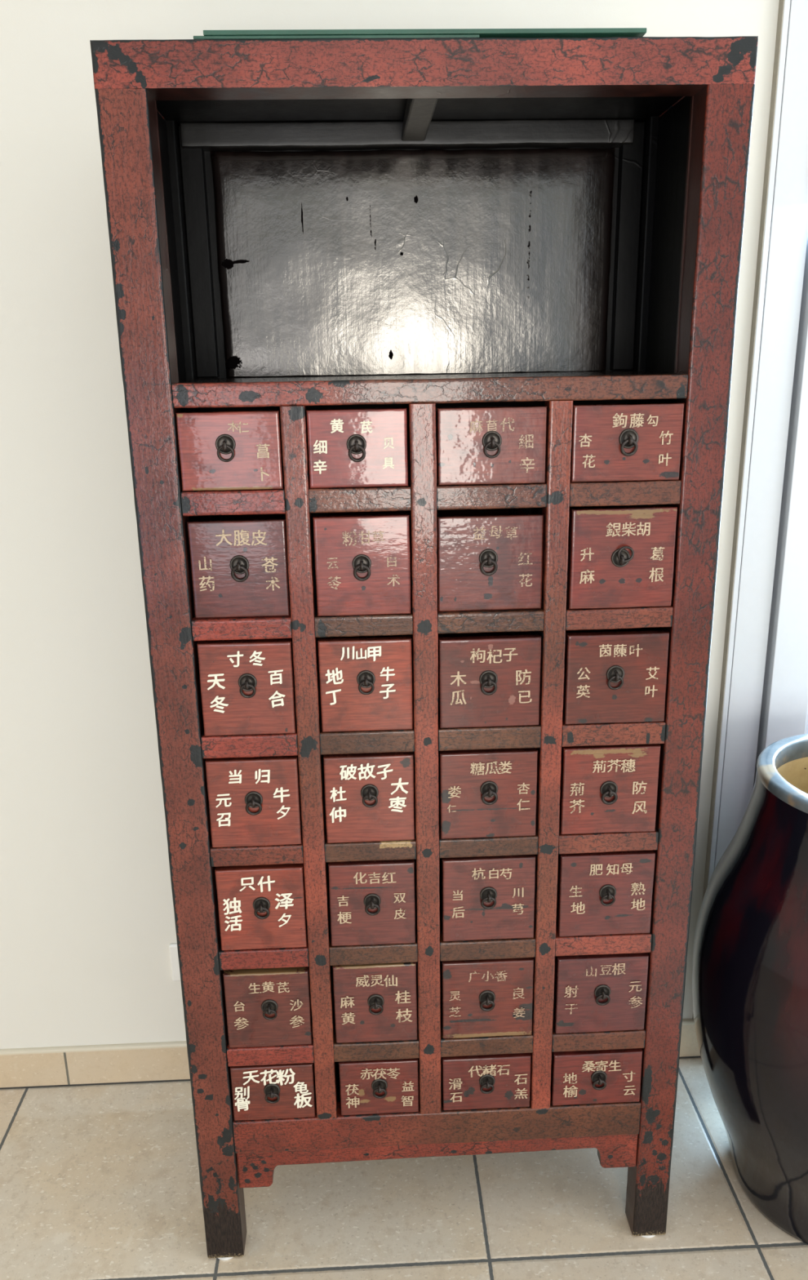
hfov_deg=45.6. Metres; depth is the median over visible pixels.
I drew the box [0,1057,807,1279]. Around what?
floor
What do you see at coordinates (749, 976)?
pot
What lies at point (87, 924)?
wall
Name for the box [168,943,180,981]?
wall socket
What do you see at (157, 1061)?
baseboard
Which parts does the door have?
casing, frame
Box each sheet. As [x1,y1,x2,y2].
[193,34,479,39]
[203,28,646,38]
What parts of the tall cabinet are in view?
panel, leg, pull plate, drawer, rail, drawer, pull plate, rail, drawer, pull plate, rail, drawer, pull plate, rail, drawer, pull plate, rail, drawer, pull plate, rail, pull plate, drawer, post, pull plate, drawer, rail, pull plate, drawer, rail, drawer, pull plate, rail, drawer, pull plate, rail, drawer, pull plate, rail, drawer, pull plate, rail, drawer, pull plate, rail, panel, rail, post, shelf rail, rail, drawer, rail, drawer, pull plate, pull plate, drawer, rail, drawer, pull plate, pull plate, pull plate, rail, pull plate, rail, drawer, drawer, rail, drawer, rail, pull plate, post, drawer, rail, pull plate, drawer, drawer, pull plate, rail, drawer, pull plate, drawer, rail, pull plate, drawer, drawer, rail, pull plate, rail, pull plate, rail, pull plate, leg, panel, rail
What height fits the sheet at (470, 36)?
0.004 m
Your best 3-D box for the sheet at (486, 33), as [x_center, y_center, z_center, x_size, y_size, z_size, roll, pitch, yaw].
[0.020,-0.747,1.251,0.516,0.005,0.283,-2,17,-2]
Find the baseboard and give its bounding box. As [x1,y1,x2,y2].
[0,1018,701,1088]
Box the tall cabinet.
[89,36,758,1260]
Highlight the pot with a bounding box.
[691,733,807,1244]
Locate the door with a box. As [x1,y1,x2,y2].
[692,0,807,1020]
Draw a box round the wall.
[0,0,779,1048]
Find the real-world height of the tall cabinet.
1.808 m
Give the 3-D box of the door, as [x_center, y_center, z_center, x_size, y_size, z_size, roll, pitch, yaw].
[1.065,-0.188,1.784,0.940,2.220,0.100,-2,17,-2]

